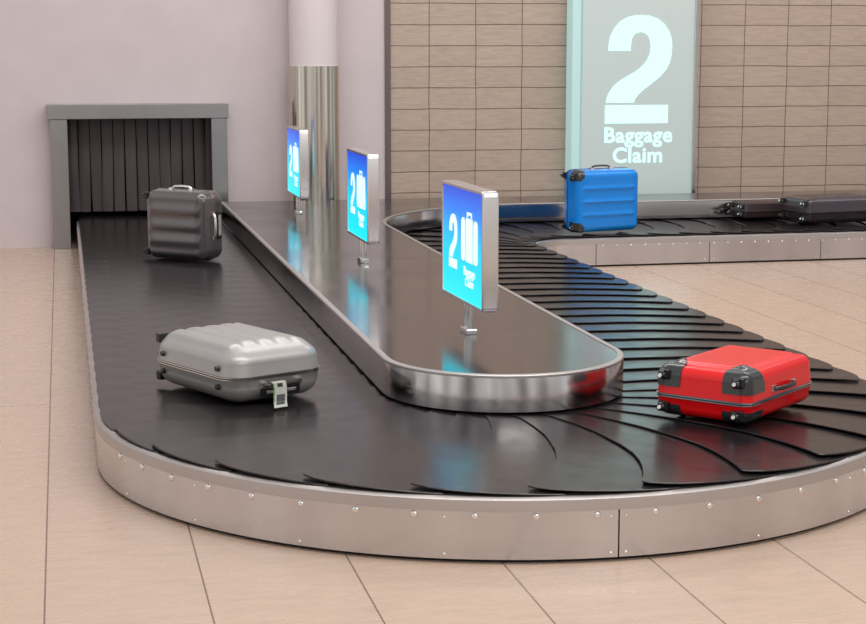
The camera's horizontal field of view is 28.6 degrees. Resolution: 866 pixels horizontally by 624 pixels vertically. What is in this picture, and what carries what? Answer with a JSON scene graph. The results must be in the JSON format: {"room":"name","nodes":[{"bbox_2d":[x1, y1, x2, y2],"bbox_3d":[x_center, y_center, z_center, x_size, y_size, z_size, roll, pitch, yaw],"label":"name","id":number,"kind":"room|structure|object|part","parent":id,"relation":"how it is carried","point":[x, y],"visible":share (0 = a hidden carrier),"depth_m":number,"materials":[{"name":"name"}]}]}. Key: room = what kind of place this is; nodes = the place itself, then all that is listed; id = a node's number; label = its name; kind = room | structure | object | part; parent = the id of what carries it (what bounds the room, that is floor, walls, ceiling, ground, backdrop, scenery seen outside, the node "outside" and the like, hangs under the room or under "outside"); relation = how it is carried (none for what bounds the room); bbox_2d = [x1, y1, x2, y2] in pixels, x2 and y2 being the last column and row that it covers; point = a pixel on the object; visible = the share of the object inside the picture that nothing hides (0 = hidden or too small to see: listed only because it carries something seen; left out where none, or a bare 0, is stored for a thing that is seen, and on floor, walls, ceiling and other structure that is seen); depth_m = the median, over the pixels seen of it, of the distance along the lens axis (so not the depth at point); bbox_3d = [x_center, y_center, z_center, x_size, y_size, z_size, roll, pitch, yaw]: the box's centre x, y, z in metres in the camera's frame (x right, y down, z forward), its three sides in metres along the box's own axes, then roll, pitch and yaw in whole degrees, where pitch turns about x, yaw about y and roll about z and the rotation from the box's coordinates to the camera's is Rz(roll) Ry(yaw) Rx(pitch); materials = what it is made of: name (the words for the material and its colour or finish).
{"room":"airport terminal","nodes":[
{"label":"airport terminal","id":0,"kind":"room"},
{"bbox_2d":[70,118,205,228],"bbox_3d":[-3.205,-1.693,18.398,2.050,1.700,1.600,-2,9,-12],"label":"wall","id":1,"kind":"structure","parent":0,"point":[73,215],"depth_m":19.08,"materials":[{"name":"black"}]},
{"bbox_2d":[0,0,384,247],"bbox_3d":[-6.058,-3.178,16.557,11.300,5.200,0.300,-2,9,-12],"label":"wall","id":2,"kind":"structure","parent":0,"point":[235,53],"depth_m":17.24,"materials":[{"name":"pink paint"}]},
{"bbox_2d":[46,103,228,248],"bbox_3d":[-2.975,-1.386,17.252,1.800,1.445,0.198,-2,9,-12],"label":"frame","id":3,"kind":"object","parent":2,"relation":"attached to","point":[58,114],"visible":0.82,"depth_m":17.07,"materials":[{"name":"metal"}]},
{"bbox_3d":[-3.749,-1.289,17.108,0.170,1.297,0.178,-2,9,-12],"label":"post","id":4,"kind":"part","parent":3,"relation":"part of","materials":[{"name":"metal"}]},
{"bbox_3d":[-2.190,-1.504,17.416,0.160,0.967,0.178,-2,9,-12],"label":"post","id":5,"kind":"part","parent":3,"relation":"part of","materials":[{"name":"metal"}]},
{"bbox_2d":[67,118,210,211],"bbox_3d":[-2.982,-1.549,17.450,1.580,1.015,0.088,-2,9,-12],"label":"curtain","id":6,"kind":"object","parent":2,"relation":"hanging from","point":[169,169],"visible":0.84,"depth_m":17.41,"materials":[{"name":"black rubber"}]},
{"bbox_2d":[0,228,865,623],"bbox_3d":[2.691,1.083,6.713,24.000,0.200,27.500,-2,9,-12],"label":"floor","id":7,"kind":"structure","parent":0,"point":[75,549],"depth_m":6.74,"materials":[{"name":"tile"}]},
{"bbox_2d":[288,0,339,200],"bbox_3d":[-1.215,-3.274,17.175,0.524,5.200,0.524,-2,9,-12],"label":"pillar","id":8,"kind":"structure","parent":7,"relation":"on","point":[313,68],"depth_m":17.12,"materials":[{"name":"metal"}]},
{"bbox_2d":[77,221,865,561],"bbox_3d":[2.669,-0.108,12.848,10.396,0.270,11.384,-2,9,-12],"label":"carousel","id":9,"kind":"object","parent":7,"relation":"on","point":[451,526],"visible":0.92,"depth_m":6.86,"materials":[{"name":"metal"}]},
{"bbox_3d":[-2.048,0.303,10.209,0.028,0.232,2.695,-2,9,-12],"label":"skirt panel","id":10,"kind":"part","parent":9,"relation":"part of","materials":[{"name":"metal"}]},
{"bbox_3d":[-0.787,0.723,7.502,3.361,0.232,0.828,8,12,41],"label":"skirt panel","id":11,"kind":"part","parent":9,"relation":"part of","materials":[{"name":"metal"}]},
{"bbox_2d":[78,209,865,495],"bbox_3d":[2.475,-0.329,13.531,10.275,0.098,12.816,-2,9,-12],"label":"conveyor belt","id":12,"kind":"object","parent":9,"relation":"on","point":[344,429],"visible":0.66,"depth_m":8.20,"materials":[{"name":"black rubber"}]},
{"bbox_3d":[-2.884,-0.957,17.385,1.525,0.039,0.743,0,9,-2],"label":"belt plate","id":13,"kind":"part","parent":12,"relation":"part of","materials":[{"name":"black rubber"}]},
{"bbox_3d":[-2.818,-0.910,17.083,1.525,0.039,0.743,0,9,-2],"label":"belt plate","id":14,"kind":"part","parent":12,"relation":"part of","materials":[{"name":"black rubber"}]},
{"bbox_3d":[-2.752,-0.864,16.782,1.525,0.039,0.743,0,9,-2],"label":"belt plate","id":15,"kind":"part","parent":12,"relation":"part of","materials":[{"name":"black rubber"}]},
{"bbox_3d":[-2.686,-0.817,16.481,1.525,0.039,0.743,0,9,-2],"label":"belt plate","id":16,"kind":"part","parent":12,"relation":"part of","materials":[{"name":"black rubber"}]},
{"bbox_3d":[-2.619,-0.770,16.179,1.525,0.039,0.743,0,9,-2],"label":"belt plate","id":17,"kind":"part","parent":12,"relation":"part of","materials":[{"name":"black rubber"}]},
{"bbox_3d":[-2.553,-0.723,15.878,1.525,0.039,0.743,0,9,-2],"label":"belt plate","id":18,"kind":"part","parent":12,"relation":"part of","materials":[{"name":"black rubber"}]},
{"bbox_3d":[-2.487,-0.676,15.577,1.525,0.039,0.743,0,9,-2],"label":"belt plate","id":19,"kind":"part","parent":12,"relation":"part of","materials":[{"name":"black rubber"}]},
{"bbox_3d":[-2.421,-0.630,15.275,1.525,0.039,0.743,0,9,-2],"label":"belt plate","id":20,"kind":"part","parent":12,"relation":"part of","materials":[{"name":"black rubber"}]},
{"bbox_3d":[-2.355,-0.583,14.974,1.525,0.039,0.743,0,9,-2],"label":"belt plate","id":21,"kind":"part","parent":12,"relation":"part of","materials":[{"name":"black rubber"}]},
{"bbox_3d":[-2.289,-0.536,14.673,1.525,0.039,0.743,0,9,-2],"label":"belt plate","id":22,"kind":"part","parent":12,"relation":"part of","materials":[{"name":"black rubber"}]},
{"bbox_3d":[-2.223,-0.489,14.372,1.525,0.039,0.743,0,9,-2],"label":"belt plate","id":23,"kind":"part","parent":12,"relation":"part of","materials":[{"name":"black rubber"}]},
{"bbox_3d":[-2.157,-0.443,14.070,1.525,0.039,0.743,0,9,-2],"label":"belt plate","id":24,"kind":"part","parent":12,"relation":"part of","materials":[{"name":"black rubber"}]},
{"bbox_3d":[-2.091,-0.396,13.769,1.525,0.039,0.743,0,9,-2],"label":"belt plate","id":25,"kind":"part","parent":12,"relation":"part of","materials":[{"name":"black rubber"}]},
{"bbox_3d":[-2.025,-0.349,13.468,1.525,0.039,0.743,0,9,-2],"label":"belt plate","id":26,"kind":"part","parent":12,"relation":"part of","materials":[{"name":"black rubber"}]},
{"bbox_3d":[-1.958,-0.302,13.166,1.525,0.039,0.743,0,9,-2],"label":"belt plate","id":27,"kind":"part","parent":12,"relation":"part of","materials":[{"name":"black rubber"}]},
{"bbox_3d":[-1.892,-0.255,12.865,1.525,0.039,0.743,0,9,-2],"label":"belt plate","id":28,"kind":"part","parent":12,"relation":"part of","materials":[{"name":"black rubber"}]},
{"bbox_2d":[141,185,221,260],"bbox_3d":[-2.038,-0.736,13.896,0.704,0.611,0.306,5,10,28],"label":"suitcase","id":29,"kind":"object","parent":12,"relation":"on","point":[186,224],"visible":1,"depth_m":13.75,"materials":[{"name":"grey plastic"}]},
{"bbox_3d":[-2.045,-1.012,13.828,0.215,0.044,0.020,5,10,28],"label":"handle","id":30,"kind":"part","parent":29,"relation":"part of","materials":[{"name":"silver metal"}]},
{"bbox_3d":[-1.763,-0.690,13.715,0.042,0.216,0.019,5,10,28],"label":"handle","id":31,"kind":"part","parent":29,"relation":"part of","materials":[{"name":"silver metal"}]},
{"bbox_3d":[-1.731,-0.703,13.794,0.011,0.170,0.033,5,10,28],"label":"pull handle","id":32,"kind":"part","parent":29,"relation":"part of","materials":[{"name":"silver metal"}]},
{"bbox_3d":[-1.826,-0.208,12.564,1.525,0.039,0.743,0,9,-2],"label":"belt plate","id":33,"kind":"part","parent":12,"relation":"part of","materials":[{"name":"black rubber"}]},
{"bbox_3d":[-1.760,-0.162,12.262,1.525,0.039,0.743,0,9,-2],"label":"belt plate","id":34,"kind":"part","parent":12,"relation":"part of","materials":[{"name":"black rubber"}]},
{"bbox_3d":[-1.694,-0.115,11.961,1.525,0.039,0.743,0,9,-2],"label":"belt plate","id":35,"kind":"part","parent":12,"relation":"part of","materials":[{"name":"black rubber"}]},
{"bbox_3d":[-1.628,-0.068,11.660,1.525,0.039,0.743,0,9,-2],"label":"belt plate","id":36,"kind":"part","parent":12,"relation":"part of","materials":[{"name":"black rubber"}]},
{"bbox_3d":[-1.562,-0.021,11.358,1.525,0.039,0.743,0,9,-2],"label":"belt plate","id":37,"kind":"part","parent":12,"relation":"part of","materials":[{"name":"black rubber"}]},
{"bbox_3d":[-1.496,0.025,11.057,1.525,0.039,0.743,0,9,-2],"label":"belt plate","id":38,"kind":"part","parent":12,"relation":"part of","materials":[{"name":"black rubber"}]},
{"bbox_3d":[-1.429,0.072,10.756,1.525,0.039,0.743,0,9,-2],"label":"belt plate","id":39,"kind":"part","parent":12,"relation":"part of","materials":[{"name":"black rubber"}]},
{"bbox_3d":[-1.363,0.119,10.455,1.525,0.039,0.743,0,9,-2],"label":"belt plate","id":40,"kind":"part","parent":12,"relation":"part of","materials":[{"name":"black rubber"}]},
{"bbox_3d":[-1.297,0.166,10.153,1.525,0.039,0.743,0,9,-2],"label":"belt plate","id":41,"kind":"part","parent":12,"relation":"part of","materials":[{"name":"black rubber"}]},
{"bbox_3d":[-1.231,0.213,9.852,1.525,0.039,0.743,0,9,-2],"label":"belt plate","id":42,"kind":"part","parent":12,"relation":"part of","materials":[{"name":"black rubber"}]},
{"bbox_3d":[-1.165,0.259,9.551,1.525,0.039,0.743,0,9,-2],"label":"belt plate","id":43,"kind":"part","parent":12,"relation":"part of","materials":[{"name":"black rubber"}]},
{"bbox_3d":[-1.099,0.306,9.249,1.525,0.039,0.743,0,9,-2],"label":"belt plate","id":44,"kind":"part","parent":12,"relation":"part of","materials":[{"name":"black rubber"}]},
{"bbox_3d":[-1.033,0.353,8.948,1.525,0.039,0.743,0,9,-2],"label":"belt plate","id":45,"kind":"part","parent":12,"relation":"part of","materials":[{"name":"black rubber"}]},
{"bbox_3d":[-0.967,0.400,8.647,1.525,0.039,0.743,0,9,-2],"label":"belt plate","id":46,"kind":"part","parent":12,"relation":"part of","materials":[{"name":"black rubber"}]},
{"bbox_2d":[155,323,319,401],"bbox_3d":[-0.986,0.242,8.576,0.577,0.292,0.852,-7,11,-38],"label":"suitcase","id":47,"kind":"object","parent":12,"relation":"on","point":[236,362],"visible":1,"depth_m":8.34,"materials":[{"name":"silver metal"}]},
{"bbox_3d":[-0.819,0.353,8.220,0.032,0.028,0.018,-7,11,-38],"label":"handle mount","id":48,"kind":"part","parent":47,"relation":"part of","materials":[{"name":"silver metal"}]},
{"bbox_2d":[270,380,287,407],"bbox_3d":[-0.745,0.394,8.204,0.118,0.112,0.104,-7,11,-38],"label":"luggage tag","id":49,"kind":"object","parent":47,"relation":"attached to","point":[280,386],"visible":1,"depth_m":8.22,"materials":[{"name":"white paper"}]},
{"bbox_3d":[-0.740,0.382,8.286,0.170,0.018,0.011,-7,11,-38],"label":"pull handle","id":50,"kind":"part","parent":47,"relation":"part of","materials":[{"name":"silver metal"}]},
{"bbox_3d":[-0.734,0.345,8.272,0.216,0.019,0.042,-7,11,-38],"label":"handle","id":51,"kind":"part","parent":47,"relation":"part of","materials":[{"name":"black plastic"}]},
{"bbox_3d":[-0.901,0.447,8.345,1.525,0.039,0.743,0,9,-2],"label":"belt plate","id":52,"kind":"part","parent":12,"relation":"part of","materials":[{"name":"black rubber"}]},
{"bbox_3d":[-0.819,0.492,8.050,1.525,0.039,0.743,-1,9,-6],"label":"belt plate","id":53,"kind":"part","parent":12,"relation":"part of","materials":[{"name":"black rubber"}]},
{"bbox_3d":[-0.654,0.532,7.792,1.525,0.039,0.743,-3,9,-20],"label":"belt plate","id":54,"kind":"part","parent":12,"relation":"part of","materials":[{"name":"black rubber"}]},
{"bbox_3d":[-0.431,0.565,7.582,1.525,0.039,0.743,-6,11,-34],"label":"belt plate","id":55,"kind":"part","parent":12,"relation":"part of","materials":[{"name":"black rubber"}]},
{"bbox_3d":[-0.163,0.589,7.431,0.743,0.039,1.525,8,12,41],"label":"belt plate","id":56,"kind":"part","parent":12,"relation":"part of","materials":[{"name":"black rubber"}]},
{"bbox_3d":[0.135,0.601,7.349,0.743,0.039,1.525,5,10,28],"label":"belt plate","id":57,"kind":"part","parent":12,"relation":"part of","materials":[{"name":"black rubber"}]},
{"bbox_3d":[0.209,-0.667,15.519,1.525,0.039,0.743,3,9,16],"label":"belt plate","id":58,"kind":"part","parent":12,"relation":"part of","materials":[{"name":"black rubber"}]},
{"bbox_3d":[0.341,-0.713,15.811,1.525,0.039,0.743,5,10,32],"label":"belt plate","id":59,"kind":"part","parent":12,"relation":"part of","materials":[{"name":"black rubber"}]},
{"bbox_3d":[0.161,-0.618,15.203,1.525,0.039,0.743,0,9,1],"label":"belt plate","id":60,"kind":"part","parent":12,"relation":"part of","materials":[{"name":"black rubber"}]},
{"bbox_3d":[0.546,-0.751,16.057,0.743,0.039,1.525,-8,12,-42],"label":"belt plate","id":61,"kind":"part","parent":12,"relation":"part of","materials":[{"name":"black rubber"}]},
{"bbox_3d":[0.214,-0.571,14.898,1.525,0.039,0.743,0,9,-2],"label":"belt plate","id":62,"kind":"part","parent":12,"relation":"part of","materials":[{"name":"black rubber"}]},
{"bbox_3d":[0.443,0.603,7.341,0.743,0.039,1.525,2,9,14],"label":"belt plate","id":63,"kind":"part","parent":12,"relation":"part of","materials":[{"name":"black rubber"}]},
{"bbox_3d":[0.281,-0.524,14.596,1.525,0.039,0.743,0,9,-2],"label":"belt plate","id":64,"kind":"part","parent":12,"relation":"part of","materials":[{"name":"black rubber"}]},
{"bbox_3d":[0.347,-0.477,14.295,1.525,0.039,0.743,0,9,-2],"label":"belt plate","id":65,"kind":"part","parent":12,"relation":"part of","materials":[{"name":"black rubber"}]},
{"bbox_3d":[0.811,-0.779,16.240,0.743,0.039,1.525,-4,10,-27],"label":"belt plate","id":66,"kind":"part","parent":12,"relation":"part of","materials":[{"name":"black rubber"}]},
{"bbox_3d":[1.115,-0.796,16.347,0.743,0.039,1.525,-2,9,-11],"label":"belt plate","id":67,"kind":"part","parent":12,"relation":"part of","materials":[{"name":"black rubber"}]},
{"bbox_3d":[0.413,-0.431,13.994,1.525,0.039,0.743,0,9,-2],"label":"belt plate","id":68,"kind":"part","parent":12,"relation":"part of","materials":[{"name":"black rubber"}]},
{"bbox_3d":[0.479,-0.384,13.693,1.525,0.039,0.743,0,9,-2],"label":"belt plate","id":69,"kind":"part","parent":12,"relation":"part of","materials":[{"name":"black rubber"}]},
{"bbox_3d":[0.545,-0.337,13.391,1.525,0.039,0.743,0,9,-2],"label":"belt plate","id":70,"kind":"part","parent":12,"relation":"part of","materials":[{"name":"black rubber"}]},
{"bbox_3d":[0.611,-0.290,13.090,1.525,0.039,0.743,0,9,-2],"label":"belt plate","id":71,"kind":"part","parent":12,"relation":"part of","materials":[{"name":"black rubber"}]},
{"bbox_3d":[0.677,-0.243,12.789,1.525,0.039,0.743,0,9,-2],"label":"belt plate","id":72,"kind":"part","parent":12,"relation":"part of","materials":[{"name":"black rubber"}]},
{"bbox_3d":[0.743,-0.197,12.487,1.525,0.039,0.743,0,9,-2],"label":"belt plate","id":73,"kind":"part","parent":12,"relation":"part of","materials":[{"name":"black rubber"}]},
{"bbox_3d":[1.430,-0.804,16.397,0.743,0.039,1.525,0,9,-2],"label":"belt plate","id":74,"kind":"part","parent":12,"relation":"part of","materials":[{"name":"black rubber"}]},
{"bbox_3d":[0.809,-0.150,12.186,1.525,0.039,0.743,0,9,-2],"label":"belt plate","id":75,"kind":"part","parent":12,"relation":"part of","materials":[{"name":"black rubber"}]},
{"bbox_3d":[0.744,0.592,7.407,0.743,0.039,1.525,0,9,0],"label":"belt plate","id":76,"kind":"part","parent":12,"relation":"part of","materials":[{"name":"black rubber"}]},
{"bbox_3d":[0.875,-0.103,11.885,1.525,0.039,0.743,0,9,-2],"label":"belt plate","id":77,"kind":"part","parent":12,"relation":"part of","materials":[{"name":"black rubber"}]},
{"bbox_2d":[559,165,637,234],"bbox_3d":[1.560,-1.046,15.823,0.774,0.648,0.299,-4,10,-26],"label":"suitcase","id":78,"kind":"object","parent":12,"relation":"on","point":[596,199],"visible":1,"depth_m":15.69,"materials":[{"name":"blue plastic"}]},
{"bbox_3d":[0.942,-0.056,11.583,1.525,0.039,0.743,0,9,-2],"label":"belt plate","id":79,"kind":"part","parent":12,"relation":"part of","materials":[{"name":"black rubber"}]},
{"bbox_3d":[1.735,-0.814,16.463,0.743,0.039,1.525,0,9,-2],"label":"belt plate","id":80,"kind":"part","parent":12,"relation":"part of","materials":[{"name":"black rubber"}]},
{"bbox_3d":[1.008,-0.009,11.282,1.525,0.039,0.743,0,9,-2],"label":"belt plate","id":81,"kind":"part","parent":12,"relation":"part of","materials":[{"name":"black rubber"}]},
{"bbox_3d":[1.074,0.037,10.981,1.525,0.039,0.743,0,9,-2],"label":"belt plate","id":82,"kind":"part","parent":12,"relation":"part of","materials":[{"name":"black rubber"}]},
{"bbox_3d":[2.040,-0.824,16.528,0.743,0.039,1.525,0,9,-2],"label":"belt plate","id":83,"kind":"part","parent":12,"relation":"part of","materials":[{"name":"black rubber"}]},
{"bbox_3d":[1.140,0.084,10.680,1.525,0.039,0.743,0,9,-2],"label":"belt plate","id":84,"kind":"part","parent":12,"relation":"part of","materials":[{"name":"black rubber"}]},
{"bbox_3d":[1.020,0.571,7.543,0.743,0.039,1.525,-2,9,-14],"label":"belt plate","id":85,"kind":"part","parent":12,"relation":"part of","materials":[{"name":"black rubber"}]},
{"bbox_3d":[2.345,-0.834,16.593,0.743,0.039,1.525,0,9,-2],"label":"belt plate","id":86,"kind":"part","parent":12,"relation":"part of","materials":[{"name":"black rubber"}]},
{"bbox_3d":[1.206,0.131,10.378,1.525,0.039,0.743,0,9,-2],"label":"belt plate","id":87,"kind":"part","parent":12,"relation":"part of","materials":[{"name":"black rubber"}]},
{"bbox_3d":[1.272,0.178,10.077,1.525,0.039,0.743,0,9,-2],"label":"belt plate","id":88,"kind":"part","parent":12,"relation":"part of","materials":[{"name":"black rubber"}]},
{"bbox_3d":[2.650,-0.844,16.659,0.743,0.039,1.525,0,9,-2],"label":"belt plate","id":89,"kind":"part","parent":12,"relation":"part of","materials":[{"name":"black rubber"}]},
{"bbox_3d":[1.255,0.540,7.740,0.743,0.039,1.525,-5,10,-28],"label":"belt plate","id":90,"kind":"part","parent":12,"relation":"part of","materials":[{"name":"black rubber"}]},
{"bbox_3d":[1.338,0.224,9.776,1.525,0.039,0.743,0,9,-2],"label":"belt plate","id":91,"kind":"part","parent":12,"relation":"part of","materials":[{"name":"black rubber"}]},
{"bbox_3d":[1.434,0.502,7.989,0.743,0.039,1.525,-8,12,-42],"label":"belt plate","id":92,"kind":"part","parent":12,"relation":"part of","materials":[{"name":"black rubber"}]},
{"bbox_3d":[1.404,0.271,9.474,1.525,0.039,0.743,0,9,-2],"label":"belt plate","id":93,"kind":"part","parent":12,"relation":"part of","materials":[{"name":"black rubber"}]},
{"bbox_3d":[2.955,-0.855,16.724,0.743,0.039,1.525,0,9,-2],"label":"belt plate","id":94,"kind":"part","parent":12,"relation":"part of","materials":[{"name":"black rubber"}]},
{"bbox_2d":[657,345,811,423],"bbox_3d":[1.450,0.340,8.089,0.533,0.276,0.789,7,11,36],"label":"suitcase","id":95,"kind":"object","parent":12,"relation":"on","point":[729,383],"visible":1,"depth_m":7.88,"materials":[{"name":"red plastic"}]},
{"bbox_3d":[1.576,0.353,7.879,0.018,0.032,0.040,7,11,36],"label":"handle mount","id":96,"kind":"part","parent":95,"relation":"part of","materials":[{"name":"silver metal"}]},
{"bbox_3d":[1.650,0.343,7.946,0.044,0.020,0.215,7,11,36],"label":"handle","id":97,"kind":"part","parent":95,"relation":"part of","materials":[{"name":"black plastic"}]},
{"bbox_3d":[1.547,0.458,8.272,1.525,0.039,0.743,6,11,33],"label":"belt plate","id":98,"kind":"part","parent":12,"relation":"part of","materials":[{"name":"black rubber"}]},
{"bbox_3d":[1.587,0.411,8.575,1.525,0.039,0.743,3,9,20],"label":"belt plate","id":99,"kind":"part","parent":12,"relation":"part of","materials":[{"name":"black rubber"}]},
{"bbox_3d":[1.470,0.318,9.173,1.525,0.039,0.743,0,9,-2],"label":"belt plate","id":100,"kind":"part","parent":12,"relation":"part of","materials":[{"name":"black rubber"}]},
{"bbox_3d":[1.552,0.364,8.877,1.525,0.039,0.743,1,9,6],"label":"belt plate","id":101,"kind":"part","parent":12,"relation":"part of","materials":[{"name":"black rubber"}]},
{"bbox_2d":[727,199,782,217],"bbox_3d":[3.300,-1.045,17.191,0.604,0.160,0.328,-3,9,-18],"label":"case","id":102,"kind":"object","parent":12,"relation":"on","point":[761,208],"visible":0.81,"depth_m":17.05,"materials":[{"name":"grey"}]},
{"bbox_3d":[3.260,-0.865,16.789,0.743,0.039,1.525,0,9,-2],"label":"belt plate","id":103,"kind":"part","parent":12,"relation":"part of","materials":[{"name":"black rubber"}]},
{"bbox_3d":[3.564,-0.875,16.855,0.743,0.039,1.525,0,9,-2],"label":"belt plate","id":104,"kind":"part","parent":12,"relation":"part of","materials":[{"name":"black rubber"}]},
{"bbox_3d":[3.869,-0.885,16.920,0.743,0.039,1.525,0,9,-2],"label":"belt plate","id":105,"kind":"part","parent":12,"relation":"part of","materials":[{"name":"black rubber"}]},
{"bbox_2d":[778,193,865,223],"bbox_3d":[3.949,-1.035,16.896,0.964,0.256,0.541,-3,9,-20],"label":"suitcase","id":106,"kind":"object","parent":12,"relation":"on","point":[830,207],"visible":1,"depth_m":16.66,"materials":[{"name":"grey plastic"}]},
{"bbox_3d":[4.132,-0.892,16.968,0.891,0.039,1.440,-2,9,-12],"label":"belt plate","id":107,"kind":"part","parent":12,"relation":"part of","materials":[{"name":"black rubber"}]},
{"bbox_3d":[1.230,-0.274,13.925,0.620,0.232,3.606,0,9,-1],"label":"skirt panel","id":108,"kind":"part","parent":9,"relation":"part of","materials":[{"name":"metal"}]},
{"bbox_3d":[2.044,-0.568,15.816,1.104,0.232,0.028,-2,9,-12],"label":"skirt panel","id":109,"kind":"part","parent":9,"relation":"part of","materials":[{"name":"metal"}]},
{"bbox_3d":[1.638,0.740,7.398,0.385,0.232,2.289,8,12,42],"label":"skirt panel","id":110,"kind":"part","parent":9,"relation":"part of","materials":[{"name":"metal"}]},
{"bbox_3d":[3.134,-0.604,16.050,1.114,0.232,0.028,-2,9,-12],"label":"skirt panel","id":111,"kind":"part","parent":9,"relation":"part of","materials":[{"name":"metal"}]},
{"bbox_3d":[4.229,-0.640,16.284,1.114,0.232,0.028,-2,9,-12],"label":"skirt panel","id":112,"kind":"part","parent":9,"relation":"part of","materials":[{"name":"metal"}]},
{"bbox_2d":[221,190,865,414],"bbox_3d":[3.260,-0.304,13.438,8.982,0.478,9.476,-2,9,-12],"label":"platform","id":113,"kind":"object","parent":7,"relation":"on","point":[391,314],"visible":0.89,"depth_m":9.99,"materials":[{"name":"metal"}]},
{"bbox_2d":[287,126,308,214],"bbox_3d":[-1.251,-1.306,15.739,0.086,0.800,0.840,-2,9,-13],"label":"sign","id":114,"kind":"object","parent":113,"relation":"on","point":[297,137],"visible":1,"depth_m":15.47,"materials":[{"name":"blue plastic"}]},
{"bbox_3d":[-1.251,-0.999,15.786,0.036,0.180,0.106,-2,9,-13],"label":"post","id":115,"kind":"part","parent":114,"relation":"part of","materials":[{"name":"silver metal"}]},
{"bbox_2d":[347,148,379,262],"bbox_3d":[-0.504,-0.756,12.198,0.086,0.800,0.840,-2,9,-13],"label":"sign","id":116,"kind":"object","parent":113,"relation":"on","point":[363,190],"visible":1,"depth_m":11.97,"materials":[{"name":"blue plastic"}]},
{"bbox_3d":[-0.504,-0.449,12.246,0.036,0.180,0.106,-2,9,-13],"label":"post","id":117,"kind":"part","parent":116,"relation":"part of","materials":[{"name":"silver metal"}]},
{"bbox_2d":[442,180,498,334],"bbox_3d":[0.193,-0.281,9.142,0.086,0.800,0.840,-2,9,-14],"label":"sign","id":118,"kind":"object","parent":113,"relation":"on","point":[470,212],"visible":1,"depth_m":8.98,"materials":[{"name":"blue plastic"}]},
{"bbox_3d":[0.193,0.025,9.190,0.036,0.180,0.106,-2,9,-14],"label":"post","id":119,"kind":"part","parent":118,"relation":"part of","materials":[{"name":"silver metal"}]},
{"bbox_3d":[3.260,-0.533,13.402,8.982,0.016,9.476,-2,9,-12],"label":"edge trim","id":120,"kind":"part","parent":113,"relation":"part of","materials":[{"name":"metal"}]},
{"bbox_2d":[390,0,865,198],"bbox_3d":[5.698,-3.570,19.081,12.640,5.200,0.290,-2,9,-12],"label":"tiled wall","id":121,"kind":"structure","parent":0,"point":[478,87],"depth_m":18.29,"materials":[{"name":"beige tile"}]},
{"bbox_2d":[384,0,390,198],"bbox_3d":[-0.504,-3.362,17.737,0.060,5.200,0.320,-2,9,-12],"label":"trim","id":122,"kind":"structure","parent":121,"relation":"attached to","point":[387,31],"depth_m":17.75,"materials":[{"name":"grey"}]},
{"bbox_2d":[565,0,699,193],"bbox_3d":[2.120,-2.617,18.092,1.390,3.620,0.270,-2,9,-12],"label":"wall sign","id":123,"kind":"object","parent":121,"relation":"attached to","point":[632,65],"visible":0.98,"depth_m":18.02,"materials":[{"name":"grey glass"}]},
{"bbox_3d":[1.485,-2.599,17.976,0.100,3.620,0.230,-2,9,-12],"label":"lit edge post","id":124,"kind":"part","parent":123,"relation":"part of","materials":[{"name":"clear glass"}]},
{"bbox_3d":[2.777,-2.639,18.233,0.045,3.620,0.270,-2,9,-12],"label":"frame post","id":125,"kind":"part","parent":123,"relation":"part of","materials":[{"name":"silver metal"}]}
]}

